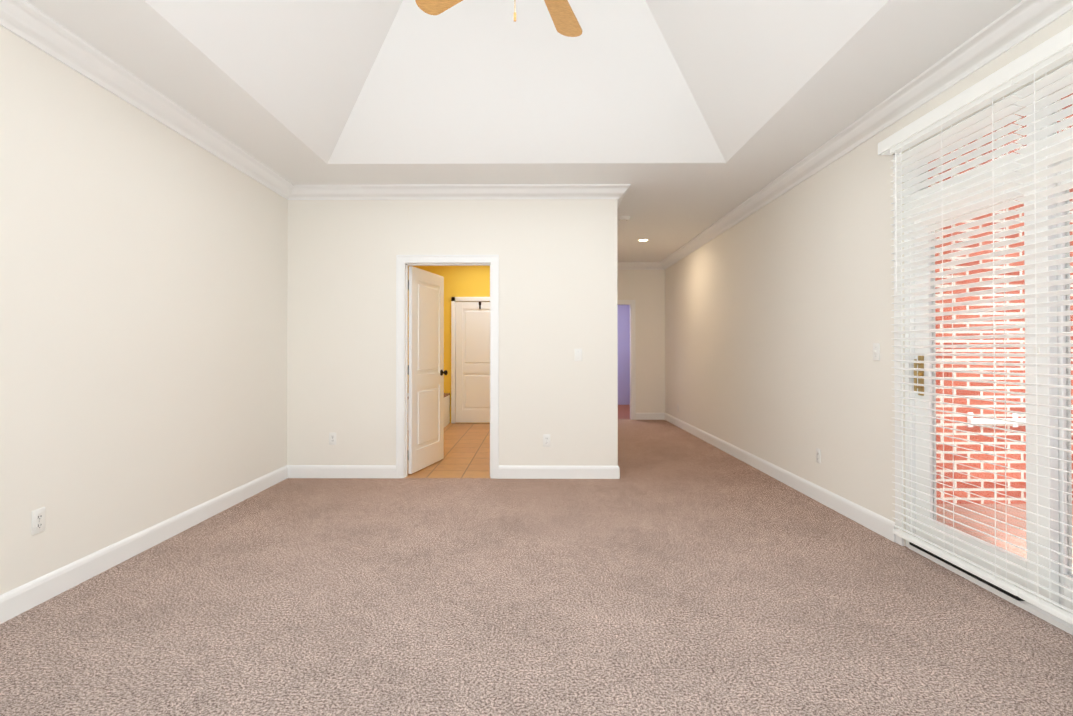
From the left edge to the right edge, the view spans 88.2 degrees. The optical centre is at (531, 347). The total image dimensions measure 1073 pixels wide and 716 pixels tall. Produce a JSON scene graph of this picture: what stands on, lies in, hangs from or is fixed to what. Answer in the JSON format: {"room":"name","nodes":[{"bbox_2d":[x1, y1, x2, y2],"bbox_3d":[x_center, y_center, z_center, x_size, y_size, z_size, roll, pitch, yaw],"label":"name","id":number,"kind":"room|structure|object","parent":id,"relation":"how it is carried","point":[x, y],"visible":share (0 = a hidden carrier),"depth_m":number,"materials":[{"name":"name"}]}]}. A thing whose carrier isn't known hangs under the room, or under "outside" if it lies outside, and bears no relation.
{"room":"empty bedroom","nodes":[
{"label":"empty bedroom","id":0,"kind":"room"},
{"bbox_2d":[0,25,287,594],"bbox_3d":[-2.415,-0.160,2.267,0.150,2.740,5.940,0,0,1],"label":"wall","id":1,"kind":"structure","parent":0,"point":[143,312],"depth_m":3.12,"materials":[{"name":"white paint"}]},
{"bbox_2d":[31,507,44,534],"bbox_3d":[-2.331,0.823,2.618,0.009,0.115,0.070,0,0,1],"label":"outlet","id":2,"kind":"object","parent":1,"relation":"attached to","point":[38,522],"visible":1,"depth_m":2.61,"materials":[{"name":"white plastic"}]},
{"bbox_2d":[0,465,287,623],"bbox_3d":[-2.331,1.151,2.331,0.016,0.120,5.790,0,0,1],"label":"baseboard","id":3,"kind":"structure","parent":1,"relation":"attached to","point":[28,596],"depth_m":3.10,"materials":[{"name":"white paint"}]},
{"bbox_2d":[0,0,295,199],"bbox_3d":[-2.285,-1.473,2.351,0.108,0.112,5.790,0,0,1],"label":"crown molding","id":4,"kind":"structure","parent":1,"relation":"attached to","point":[21,18],"depth_m":3.08,"materials":[{"name":"white paint"}]},
{"bbox_2d":[405,423,489,477],"bbox_3d":[-0.865,1.300,7.275,3.150,0.100,4.130,0,0,1],"label":"floor","id":5,"kind":"structure","parent":0,"point":[466,450],"depth_m":6.34,"materials":[{"name":"orange tile"}]},
{"bbox_2d":[444,393,449,426],"bbox_3d":[-1.817,0.946,8.805,0.904,0.632,0.844,0,0,1],"label":"tub deck","id":6,"kind":"object","parent":5,"relation":"on","point":[446,409],"visible":0.08,"depth_m":8.90,"materials":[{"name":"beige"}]},
{"bbox_2d":[408,266,489,422],"bbox_3d":[-0.770,-0.104,9.291,3.000,2.740,0.120,0,0,1],"label":"wall","id":7,"kind":"structure","parent":0,"point":[466,281],"depth_m":9.24,"materials":[{"name":"yellow paint"}]},
{"bbox_2d":[451,297,489,422],"bbox_3d":[-0.857,0.215,9.172,0.950,2.100,0.107,0,0,1],"label":"bathroom door","id":8,"kind":"structure","parent":7,"relation":"in","point":[470,359],"depth_m":9.19,"materials":[{"name":"white paint"}]},
{"bbox_2d":[287,199,617,465],"bbox_3d":[-0.750,-0.136,5.280,3.120,2.740,0.120,0,0,1],"label":"wall","id":9,"kind":"structure","parent":0,"point":[557,282],"depth_m":5.22,"materials":[{"name":"white paint"}]},
{"bbox_2d":[329,433,335,444],"bbox_3d":[-1.876,0.864,5.218,0.070,0.115,0.009,0,0,1],"label":"outlet","id":10,"kind":"object","parent":9,"relation":"attached to","point":[332,438],"visible":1,"depth_m":5.22,"materials":[{"name":"white plastic"}]},
{"bbox_2d":[288,465,395,477],"bbox_3d":[-1.771,1.174,5.212,1.020,0.120,0.016,0,0,1],"label":"baseboard","id":11,"kind":"structure","parent":9,"relation":"attached to","point":[294,471],"depth_m":5.21,"materials":[{"name":"white paint"}]},
{"bbox_2d":[408,266,447,473],"bbox_3d":[-1.057,0.223,5.725,0.281,2.005,0.783,0,0,1],"label":"entry door","id":12,"kind":"structure","parent":9,"relation":"in","point":[426,372],"depth_m":5.65,"materials":[{"name":"white paint"}]},
{"bbox_2d":[396,255,498,478],"bbox_3d":[-0.790,0.183,5.268,0.964,2.102,0.141,0,0,1],"label":"door frame","id":13,"kind":"structure","parent":9,"relation":"attached to","point":[401,260],"depth_m":5.21,"materials":[{"name":"white paint"}]},
{"bbox_2d":[296,184,619,199],"bbox_3d":[-0.706,-1.451,5.176,2.970,0.112,0.108,0,0,1],"label":"crown molding","id":14,"kind":"structure","parent":9,"relation":"attached to","point":[396,191],"depth_m":5.17,"materials":[{"name":"white paint"}]},
{"bbox_2d":[543,434,549,446],"bbox_3d":[0.143,0.878,5.198,0.070,0.115,0.009,0,0,1],"label":"outlet","id":15,"kind":"object","parent":9,"relation":"attached to","point":[546,440],"visible":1,"depth_m":5.20,"materials":[{"name":"white plastic"}]},
{"bbox_2d":[499,465,615,478],"bbox_3d":[0.229,1.173,5.192,1.100,0.120,0.016,0,0,1],"label":"baseboard","id":16,"kind":"structure","parent":9,"relation":"attached to","point":[505,471],"depth_m":5.19,"materials":[{"name":"white paint"}]},
{"bbox_2d":[574,349,581,360],"bbox_3d":[0.439,0.073,5.195,0.070,0.115,0.022,0,0,1],"label":"light switch","id":17,"kind":"object","parent":9,"relation":"attached to","point":[577,354],"visible":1,"depth_m":5.20,"materials":[{"name":"white plastic"}]},
{"bbox_2d":[616,466,619,478],"bbox_3d":[0.847,1.191,7.441,0.030,0.120,4.526,0,0,1],"label":"baseboard","id":18,"kind":"structure","parent":9,"relation":"attached to","point":[617,467],"depth_m":5.18,"materials":[{"name":"white paint"}]},
{"bbox_2d":[616,184,630,207],"bbox_3d":[0.885,-1.433,7.416,0.108,0.112,4.618,0,0,1],"label":"crown molding","id":19,"kind":"structure","parent":9,"relation":"attached to","point":[621,189],"depth_m":5.15,"materials":[{"name":"white paint"}]},
{"bbox_2d":[26,0,1021,261],"bbox_3d":[0.001,-2.001,5.938,4.910,1.000,13.300,0,0,1],"label":"ceiling","id":20,"kind":"structure","parent":0,"point":[688,120],"depth_m":3.90,"materials":[{"name":"white paint"}]},
{"bbox_2d":[415,0,581,36],"bbox_3d":[0.061,-1.967,2.386,1.284,1.124,1.342,0,0,1],"label":"ceiling fan","id":21,"kind":"object","parent":20,"relation":"hanging from","point":[564,18],"visible":1,"depth_m":2.81,"materials":[{"name":"brown wood"}]},
{"bbox_2d":[618,216,630,220],"bbox_3d":[1.071,-1.478,6.373,0.140,0.040,0.140,0,0,1],"label":"smoke detector","id":22,"kind":"object","parent":20,"relation":"attached to","point":[623,218],"visible":1,"depth_m":6.33,"materials":[{"name":"white plastic"}]},
{"bbox_2d":[0,419,1072,715],"bbox_3d":[-0.012,1.278,4.517,4.910,0.100,10.510,0,0,1],"label":"floor carpet","id":23,"kind":"object","parent":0,"point":[674,571],"visible":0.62,"depth_m":2.51,"materials":[{"name":"beige carpet"}]},
{"bbox_2d":[617,305,629,404],"bbox_3d":[0.066,-0.079,12.497,4.910,2.740,0.150,0,0,1],"label":"wall","id":24,"kind":"structure","parent":0,"point":[623,321],"depth_m":12.40,"materials":[{"name":"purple paint"}]},
{"bbox_2d":[618,405,629,418],"bbox_3d":[1.033,1.330,11.157,2.950,0.100,2.790,0,0,1],"label":"floor","id":25,"kind":"structure","parent":0,"point":[623,411],"depth_m":10.90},
{"bbox_2d":[617,270,664,412],"bbox_3d":[1.540,-0.101,9.768,1.610,2.740,0.120,0,0,1],"label":"wall","id":26,"kind":"structure","parent":0,"point":[644,290],"depth_m":9.70,"materials":[{"name":"white paint"}]},
{"bbox_2d":[617,300,635,419],"bbox_3d":[1.364,0.221,9.757,0.914,2.097,0.141,0,0,1],"label":"door frame","id":27,"kind":"structure","parent":26,"relation":"attached to","point":[631,303],"depth_m":9.69,"materials":[{"name":"white paint"}]},
{"bbox_2d":[617,262,659,269],"bbox_3d":[1.603,-1.415,9.664,1.260,0.112,0.108,0,0,1],"label":"crown molding","id":28,"kind":"structure","parent":26,"relation":"attached to","point":[620,265],"depth_m":9.65,"materials":[{"name":"white paint"}]},
{"bbox_2d":[636,413,663,419],"bbox_3d":[2.077,1.209,9.684,0.495,0.120,0.016,0,0,1],"label":"baseboard","id":29,"kind":"structure","parent":26,"relation":"attached to","point":[639,416],"depth_m":9.68,"materials":[{"name":"white paint"}]},
{"bbox_2d":[665,9,1072,545],"bbox_3d":[2.368,-0.142,4.535,0.150,2.740,10.570,0,0,1],"label":"wall","id":30,"kind":"structure","parent":0,"point":[779,314],"depth_m":4.56,"materials":[{"name":"white paint"}]},
{"bbox_2d":[664,413,894,541],"bbox_3d":[2.305,1.184,6.575,0.016,0.120,6.230,0,0,1],"label":"baseboard","id":31,"kind":"structure","parent":30,"relation":"attached to","point":[875,522],"depth_m":4.60,"materials":[{"name":"white paint"}]},
{"bbox_2d":[816,448,820,463],"bbox_3d":[2.287,0.867,4.412,0.009,0.115,0.070,0,0,1],"label":"outlet","id":32,"kind":"object","parent":30,"relation":"attached to","point":[818,455],"visible":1,"depth_m":4.41,"materials":[{"name":"white plastic"}]},
{"bbox_2d":[660,0,1072,269],"bbox_3d":[2.239,-1.456,4.561,0.108,0.112,10.300,0,0,1],"label":"crown molding","id":33,"kind":"structure","parent":30,"relation":"attached to","point":[1022,20],"depth_m":3.23,"materials":[{"name":"white paint"}]},
{"bbox_2d":[873,343,879,360],"bbox_3d":[2.272,0.031,3.659,0.022,0.115,0.070,0,0,1],"label":"light switch","id":34,"kind":"object","parent":30,"relation":"attached to","point":[876,351],"visible":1,"depth_m":3.65,"materials":[{"name":"white plastic"}]},
{"bbox_2d":[878,25,1072,624],"bbox_3d":[2.216,-0.078,2.525,0.086,2.430,1.910,0,0,1],"label":"blinds","id":35,"kind":"object","parent":30,"relation":"attached to","point":[1053,52],"visible":0.98,"depth_m":2.67,"materials":[{"name":"white plastic"}]},
{"bbox_2d":[893,58,1072,545],"bbox_3d":[2.267,-0.030,2.519,0.012,2.485,1.890,0,0,1],"label":"door frame","id":36,"kind":"structure","parent":30,"relation":"attached to","point":[898,487],"depth_m":3.42,"materials":[{"name":"white paint"}]},
{"bbox_2d":[904,61,1072,634],"bbox_3d":[2.336,0.003,2.518,0.133,2.418,1.756,0,0,1],"label":"patio door","id":37,"kind":"structure","parent":30,"relation":"in","point":[1065,626],"depth_m":2.59,"materials":[{"name":"white paint"}]},
{"label":"outside","id":38,"kind":"structure","parent":0,"visible":0},
{"bbox_2d":[937,504,1072,573],"bbox_3d":[5.915,1.286,-0.847,7.050,0.120,10.600,0,0,1],"label":"patio","id":39,"kind":"structure","parent":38,"point":[1000,525],"depth_m":3.99,"materials":[{"name":"red brick"}]},
{"bbox_2d":[928,93,1072,503],"bbox_3d":[5.979,-0.971,4.595,7.030,5.600,0.250,0,0,1],"label":"brick wall","id":40,"kind":"structure","parent":39,"relation":"on","point":[980,438],"depth_m":4.48,"materials":[{"name":"red brick"}]},
{"bbox_2d":[967,412,1025,426],"bbox_3d":[3.732,0.587,4.430,0.480,0.120,0.100,0,0,1],"label":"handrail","id":41,"kind":"object","parent":40,"relation":"attached to","point":[990,421],"depth_m":4.38,"materials":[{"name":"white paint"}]}
]}

